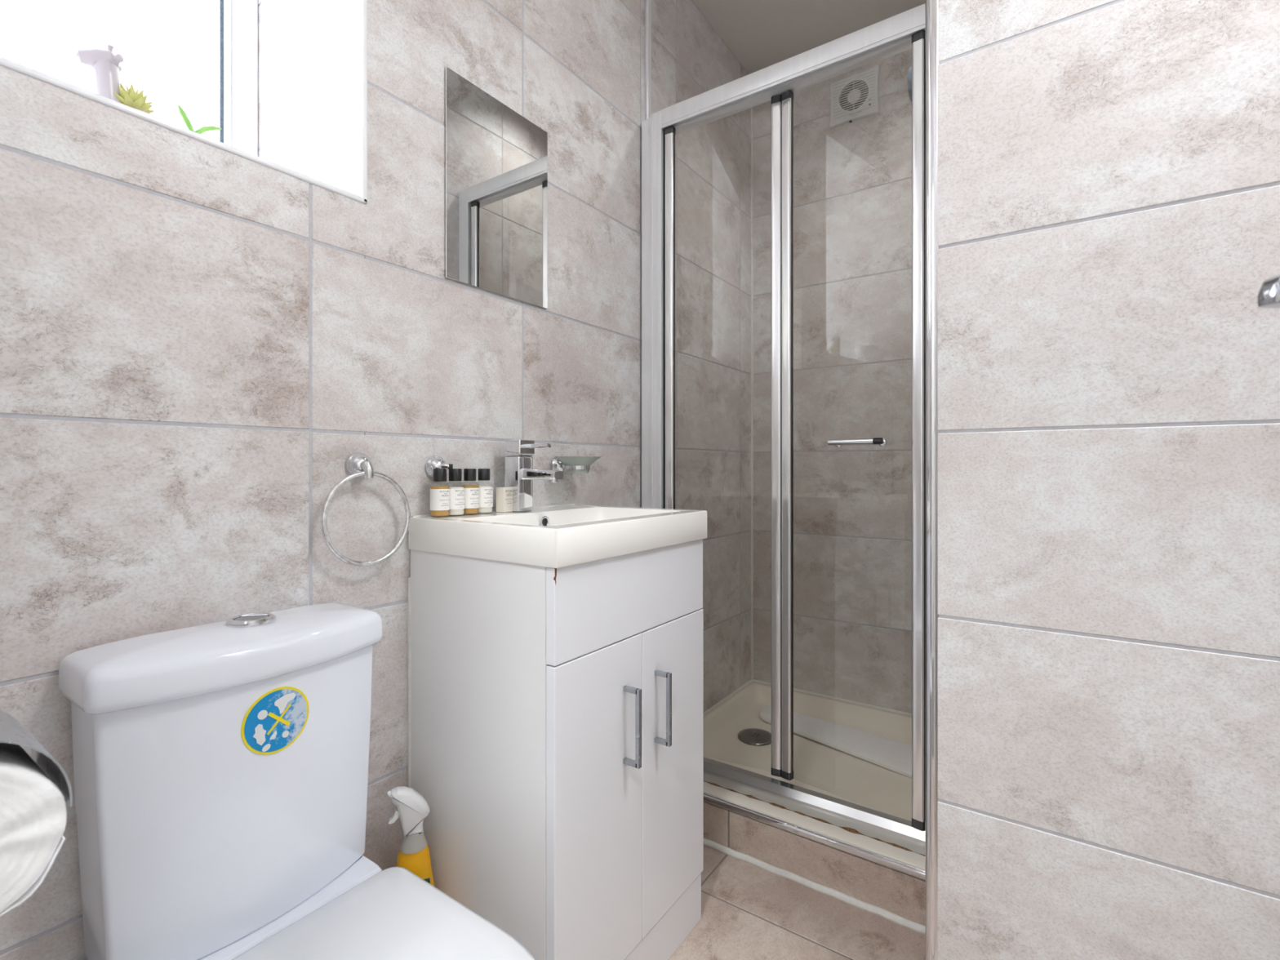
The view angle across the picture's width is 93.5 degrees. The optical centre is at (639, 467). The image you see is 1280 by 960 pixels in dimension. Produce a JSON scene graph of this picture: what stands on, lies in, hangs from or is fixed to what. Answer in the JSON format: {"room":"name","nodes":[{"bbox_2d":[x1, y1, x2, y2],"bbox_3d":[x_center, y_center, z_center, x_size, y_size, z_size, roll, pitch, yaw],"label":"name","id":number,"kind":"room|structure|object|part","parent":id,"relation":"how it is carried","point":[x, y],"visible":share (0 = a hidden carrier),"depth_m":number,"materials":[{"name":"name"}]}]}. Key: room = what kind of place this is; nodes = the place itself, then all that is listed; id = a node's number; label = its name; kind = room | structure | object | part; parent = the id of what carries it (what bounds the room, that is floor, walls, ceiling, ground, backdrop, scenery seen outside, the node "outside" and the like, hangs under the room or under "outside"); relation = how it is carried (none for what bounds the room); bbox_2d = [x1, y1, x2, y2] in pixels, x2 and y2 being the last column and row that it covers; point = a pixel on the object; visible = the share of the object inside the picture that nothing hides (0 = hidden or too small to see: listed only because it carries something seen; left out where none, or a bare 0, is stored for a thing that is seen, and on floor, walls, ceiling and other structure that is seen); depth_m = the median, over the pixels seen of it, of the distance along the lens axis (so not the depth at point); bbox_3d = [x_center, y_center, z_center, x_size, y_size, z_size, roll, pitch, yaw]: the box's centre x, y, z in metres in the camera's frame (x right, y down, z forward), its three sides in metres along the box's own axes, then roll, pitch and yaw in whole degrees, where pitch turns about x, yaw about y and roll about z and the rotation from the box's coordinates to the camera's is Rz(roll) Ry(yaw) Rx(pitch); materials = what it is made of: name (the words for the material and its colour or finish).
{"room":"bathroom","nodes":[
{"label":"bathroom","id":0,"kind":"room"},
{"bbox_2d":[0,0,751,959],"bbox_3d":[-0.333,-0.314,1.641,0.420,2.578,2.316,0,0,35],"label":"wall","id":1,"kind":"structure","parent":0,"point":[198,340],"depth_m":1.05,"materials":[{"name":"tile"}]},
{"bbox_2d":[75,44,155,115],"bbox_3d":[-0.759,-0.538,0.882,0.064,0.140,0.101,0,0,45],"label":"planter","id":2,"kind":"object","parent":1,"relation":"on","point":[105,65],"visible":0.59,"depth_m":0.86,"materials":[{"name":"grey ceramic"}]},
{"bbox_2d":[0,56,367,204],"bbox_3d":[-0.652,-0.468,0.816,0.010,0.010,0.596,0,0,35],"label":"window sill","id":3,"kind":"structure","parent":1,"relation":"attached to","point":[4,62],"depth_m":0.82,"materials":[{"name":"white plastic"}]},
{"bbox_2d":[177,105,221,133],"bbox_3d":[-0.706,-0.517,0.961,0.048,0.100,0.044,0,0,-9],"label":"potted plant","id":4,"kind":"object","parent":1,"relation":"on","point":[203,129],"visible":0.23,"depth_m":0.95,"materials":[{"name":"green plant"}]},
{"bbox_2d":[214,0,257,155],"bbox_3d":[-1.007,-0.918,1.061,0.055,0.903,0.592,0,0,35],"label":"window","id":5,"kind":"structure","parent":1,"relation":"in","point":[236,21],"depth_m":1.26,"materials":[{"name":"white plastic"}]},
{"bbox_2d":[360,0,367,204],"bbox_3d":[-0.485,-0.918,1.057,0.010,0.911,0.010,0,0,35],"label":"trim","id":6,"kind":"structure","parent":1,"relation":"attached to","point":[363,3],"depth_m":1.05,"materials":[{"name":"white plastic"}]},
{"bbox_2d":[320,452,410,566],"bbox_3d":[-0.473,0.071,1.036,0.038,0.196,0.162,0,0,35],"label":"towel ring","id":7,"kind":"object","parent":1,"relation":"attached to","point":[358,464],"visible":1,"depth_m":1.02,"materials":[{"name":"silver metal"}]},
{"bbox_2d":[425,455,453,477],"bbox_3d":[-0.385,-0.001,1.165,0.036,0.046,0.046,0,0,35],"label":"wall hook","id":8,"kind":"object","parent":1,"relation":"attached to","point":[434,461],"visible":0.71,"depth_m":1.16,"materials":[{"name":"silver metal"}]},
{"bbox_3d":[-0.377,-0.003,1.164,0.018,0.012,0.012,0,0,7],"label":"arm","id":9,"kind":"part","parent":8,"relation":"part of","materials":[{"name":"silver metal"}]},
{"bbox_2d":[445,66,547,308],"bbox_3d":[-0.303,-0.586,1.310,0.005,0.418,0.288,0,0,35],"label":"wall mirror","id":10,"kind":"object","parent":1,"relation":"attached to","point":[496,158],"visible":1,"depth_m":1.29,"materials":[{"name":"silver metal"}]},
{"bbox_2d":[551,456,600,473],"bbox_3d":[-0.151,-0.005,1.426,0.122,0.046,0.111,0,0,35],"label":"soap dish","id":11,"kind":"object","parent":1,"relation":"attached to","point":[573,464],"visible":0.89,"depth_m":1.40,"materials":[{"name":"silver metal"}]},
{"bbox_2d":[644,0,651,119],"bbox_3d":[0.024,-0.326,1.783,0.011,2.348,0.022,0,0,35],"label":"trim","id":12,"kind":"structure","parent":1,"relation":"attached to","point":[647,2],"depth_m":1.77,"materials":[{"name":"metal"}]},
{"bbox_2d":[750,106,753,679],"bbox_3d":[0.444,-0.305,2.389,0.015,2.300,0.015,0,0,35],"label":"trim","id":13,"kind":"structure","parent":1,"relation":"attached to","point":[752,108],"depth_m":2.38,"materials":[{"name":"plastic"}]},
{"bbox_2d":[703,838,925,934],"bbox_3d":[0.296,0.970,1.471,0.824,0.018,0.017,0,0,35],"label":"trim","id":14,"kind":"structure","parent":1,"relation":"attached to","point":[917,927],"depth_m":1.38,"materials":[{"name":"plastic"}]},
{"bbox_2d":[703,801,925,925],"bbox_3d":[0.315,0.922,1.490,0.817,0.106,0.050,0,0,35],"label":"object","id":15,"kind":"structure","parent":1,"relation":"attached to","point":[903,895],"depth_m":1.39,"materials":[{"name":"tile"}]},
{"bbox_2d":[703,679,925,871],"bbox_3d":[0.542,0.877,1.820,0.820,0.075,0.832,0,0,35],"label":"shower tray","id":16,"kind":"object","parent":15,"relation":"on","point":[735,734],"visible":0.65,"depth_m":1.86,"materials":[{"name":"plastic"}]},
{"bbox_2d":[641,3,925,855],"bbox_3d":[0.348,-0.083,1.532,0.809,1.860,0.089,0,0,35],"label":"shower door","id":17,"kind":"structure","parent":16,"relation":"on","point":[777,83],"depth_m":1.54,"materials":[{"name":"metal"}]},
{"bbox_3d":[0.044,-0.082,1.741,0.070,1.858,0.047,0,0,35],"label":"wall post","id":18,"kind":"part","parent":17,"relation":"part of","materials":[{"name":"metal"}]},
{"bbox_3d":[0.376,-0.987,1.511,0.739,0.053,0.046,0,0,35],"label":"header rail","id":19,"kind":"part","parent":17,"relation":"part of","materials":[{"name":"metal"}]},
{"bbox_3d":[0.375,0.823,1.509,0.739,0.048,0.042,0,0,35],"label":"rail","id":20,"kind":"part","parent":17,"relation":"part of","materials":[{"name":"metal"}]},
{"bbox_2d":[760,705,911,777],"bbox_3d":[0.703,0.884,1.981,0.209,0.020,0.695,0,0,-42],"label":"bath mat","id":21,"kind":"object","parent":16,"relation":"in","point":[894,755],"visible":0.72,"depth_m":1.93,"materials":[{"name":"fabric"}]},
{"bbox_2d":[703,793,925,880],"bbox_3d":[0.304,0.858,1.470,0.812,0.018,0.014,0,0,35],"label":"trim","id":22,"kind":"structure","parent":1,"relation":"attached to","point":[901,867],"depth_m":1.39,"materials":[{"name":"silver metal"}]},
{"bbox_2d":[668,844,925,959],"bbox_3d":[-0.018,1.005,0.194,1.950,0.060,2.698,0,0,35],"label":"floor","id":23,"kind":"structure","parent":0,"point":[749,912],"depth_m":1.28,"materials":[{"name":"tile"}]},
{"bbox_2d":[57,602,535,959],"bbox_3d":[-0.359,0.592,0.698,0.591,0.767,0.365,0,0,35],"label":"toilet","id":24,"kind":"object","parent":23,"relation":"on","point":[220,768],"visible":1,"depth_m":0.76,"materials":[{"name":"white ceramic"}]},
{"bbox_3d":[-0.537,0.245,0.827,0.152,0.060,0.356,0,0,35],"label":"cistern lid","id":25,"kind":"part","parent":24,"relation":"part of","materials":[{"name":"white ceramic"}]},
{"bbox_2d":[244,688,306,752],"bbox_3d":[-0.481,0.335,0.799,0.003,0.079,0.079,0,0,34],"label":"print","id":26,"kind":"object","parent":24,"relation":"attached to","point":[275,720],"depth_m":0.80},
{"bbox_3d":[-0.298,0.611,0.654,0.440,0.024,0.362,0,0,35],"label":"seat lid","id":27,"kind":"part","parent":24,"relation":"part of","materials":[{"name":"white plastic"}]},
{"bbox_2d":[408,538,703,959],"bbox_3d":[-0.135,0.564,1.206,0.404,0.822,0.474,0,0,35],"label":"vanity unit","id":28,"kind":"object","parent":23,"relation":"on","point":[556,715],"visible":0.81,"depth_m":1.04,"materials":[{"name":"white wood"}]},
{"bbox_3d":[-0.283,0.564,1.036,0.346,0.822,0.018,0,0,35],"label":"panel","id":29,"kind":"part","parent":28,"relation":"part of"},
{"bbox_2d":[408,503,706,568],"bbox_3d":[-0.144,0.138,1.213,0.377,0.097,0.478,0,0,35],"label":"basin","id":30,"kind":"object","parent":28,"relation":"in","point":[557,535],"visible":0.84,"depth_m":1.06,"materials":[{"name":"white ceramic"}]},
{"bbox_2d":[430,468,449,515],"bbox_3d":[-0.379,0.047,1.139,0.035,0.090,0.035,0,0,35],"label":"toiletry bottle","id":31,"kind":"object","parent":30,"relation":"on","point":[439,495],"visible":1,"depth_m":1.13,"materials":[{"name":"plastic"}]},
{"bbox_2d":[446,468,464,515],"bbox_3d":[-0.358,0.047,1.168,0.035,0.090,0.035,0,0,35],"label":"toiletry bottle","id":32,"kind":"object","parent":30,"relation":"on","point":[456,493],"visible":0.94,"depth_m":1.16,"materials":[{"name":"plastic"}]},
{"bbox_2d":[461,468,479,514],"bbox_3d":[-0.338,0.047,1.197,0.035,0.090,0.035,0,0,35],"label":"toiletry bottle","id":33,"kind":"object","parent":30,"relation":"on","point":[471,491],"visible":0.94,"depth_m":1.19,"materials":[{"name":"plastic"}]},
{"bbox_2d":[477,468,493,512],"bbox_3d":[-0.318,0.047,1.226,0.035,0.090,0.035,0,0,35],"label":"toiletry bottle","id":34,"kind":"object","parent":30,"relation":"on","point":[486,492],"visible":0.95,"depth_m":1.21,"materials":[{"name":"plastic"}]},
{"bbox_2d":[496,487,513,512],"bbox_3d":[-0.282,0.067,1.260,0.022,0.051,0.033,0,0,29],"label":"soap box","id":35,"kind":"object","parent":30,"relation":"on","point":[504,495],"visible":1,"depth_m":1.25,"materials":[{"name":"white plastic"}]},
{"bbox_2d":[504,439,563,511],"bbox_3d":[-0.220,0.017,1.258,0.137,0.152,0.044,0,0,35],"label":"tap","id":36,"kind":"object","parent":30,"relation":"on","point":[520,473],"visible":0.97,"depth_m":1.26,"materials":[{"name":"silver metal"}]},
{"bbox_3d":[-0.214,-0.045,1.253,0.068,0.009,0.012,0,0,35],"label":"lever","id":37,"kind":"part","parent":36,"relation":"part of","materials":[{"name":"silver metal"}]},
{"bbox_3d":[-0.204,0.013,1.246,0.097,0.025,0.029,0,0,35],"label":"spout","id":38,"kind":"part","parent":36,"relation":"part of","materials":[{"name":"silver metal"}]},
{"bbox_3d":[-0.071,0.590,1.021,0.018,0.567,0.235,0,0,35],"label":"door","id":39,"kind":"part","parent":28,"relation":"part of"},
{"bbox_3d":[-0.013,0.455,1.058,0.035,0.136,0.009,0,0,35],"label":"handle","id":40,"kind":"part","parent":28,"relation":"part of","materials":[{"name":"grey metal"}]},
{"bbox_3d":[0.044,0.455,1.140,0.035,0.136,0.009,0,0,35],"label":"handle","id":41,"kind":"part","parent":28,"relation":"part of","materials":[{"name":"grey metal"}]},
{"bbox_3d":[0.064,0.590,1.214,0.018,0.567,0.233,0,0,35],"label":"door","id":42,"kind":"part","parent":28,"relation":"part of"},
{"bbox_3d":[-0.411,0.915,1.038,0.140,0.120,0.116,0,0,35],"label":"trim","id":43,"kind":"structure","parent":23,"relation":"on","visible":0},
{"bbox_2d":[386,786,434,886],"bbox_3d":[-0.388,0.703,1.043,0.081,0.303,0.066,0,0,14],"label":"spray bottle","id":44,"kind":"object","parent":43,"relation":"on","point":[414,854],"visible":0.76,"depth_m":1.03,"materials":[{"name":"orange"}]},
{"bbox_2d":[691,0,925,74],"bbox_3d":[0.043,-1.556,0.649,2.370,0.113,3.516,0,0,35],"label":"ceiling","id":45,"kind":"structure","parent":0,"point":[761,34],"depth_m":2.10,"materials":[{"name":"paint"}]},
{"bbox_2d":[752,48,911,713],"bbox_3d":[0.766,-0.314,2.227,0.917,2.578,0.100,0,0,35],"label":"wall","id":46,"kind":"structure","parent":0,"point":[852,181],"depth_m":2.18,"materials":[{"name":"tile"}]},
{"bbox_2d":[829,64,879,128],"bbox_3d":[0.767,-1.326,2.157,0.173,0.168,0.013,0,0,35],"label":"fan","id":47,"kind":"object","parent":46,"relation":"attached to","point":[853,97],"visible":1,"depth_m":2.15,"materials":[{"name":"white plastic"}]},
{"bbox_2d":[937,0,1279,959],"bbox_3d":[1.254,-0.314,1.220,1.033,2.578,1.198,0,0,35],"label":"wall","id":48,"kind":"structure","parent":0,"point":[1108,171],"depth_m":0.89,"materials":[{"name":"tile"}]},
{"bbox_2d":[906,66,911,107],"bbox_3d":[0.864,-0.673,1.714,0.189,0.989,0.110,0,0,35],"label":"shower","id":49,"kind":"object","parent":48,"relation":"attached to","point":[909,73],"visible":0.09,"depth_m":1.73,"materials":[{"name":"silver metal"}]},
{"bbox_3d":[0.794,-1.073,1.762,0.020,0.070,0.072,0,0,35],"label":"plate","id":50,"kind":"part","parent":49,"relation":"part of","materials":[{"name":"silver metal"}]},
{"bbox_2d":[925,0,938,959],"bbox_3d":[0.500,-0.263,1.026,0.026,2.475,0.026,0,0,35],"label":"trim","id":51,"kind":"structure","parent":48,"relation":"attached to","point":[931,6],"depth_m":1.02,"materials":[{"name":"silver metal"}]},
{"bbox_2d":[1257,274,1279,308],"bbox_3d":[0.281,-0.011,0.156,0.089,1.957,0.553,0,0,35],"label":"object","id":52,"kind":"structure","parent":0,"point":[1268,294],"depth_m":0.35,"materials":[{"name":"silver metal"}]},
{"bbox_3d":[-0.304,-0.289,0.150,2.370,2.528,0.100,0,0,35],"label":"wall","id":53,"kind":"structure","parent":0,"visible":0},
{"bbox_2d":[0,710,72,806],"bbox_3d":[-0.456,0.196,0.386,0.113,0.078,0.113,0,0,35],"label":"toilet roll holder","id":54,"kind":"object","parent":53,"relation":"attached to","point":[11,731],"visible":0.94,"depth_m":0.41,"materials":[{"name":"silver metal"}]},
{"bbox_2d":[0,742,66,915],"bbox_3d":[-0.447,0.232,0.384,0.103,0.102,0.100,0,0,35],"label":"toilet roll","id":55,"kind":"object","parent":54,"relation":"on","point":[33,809],"visible":0.98,"depth_m":0.38,"materials":[{"name":"paper"}]}
]}

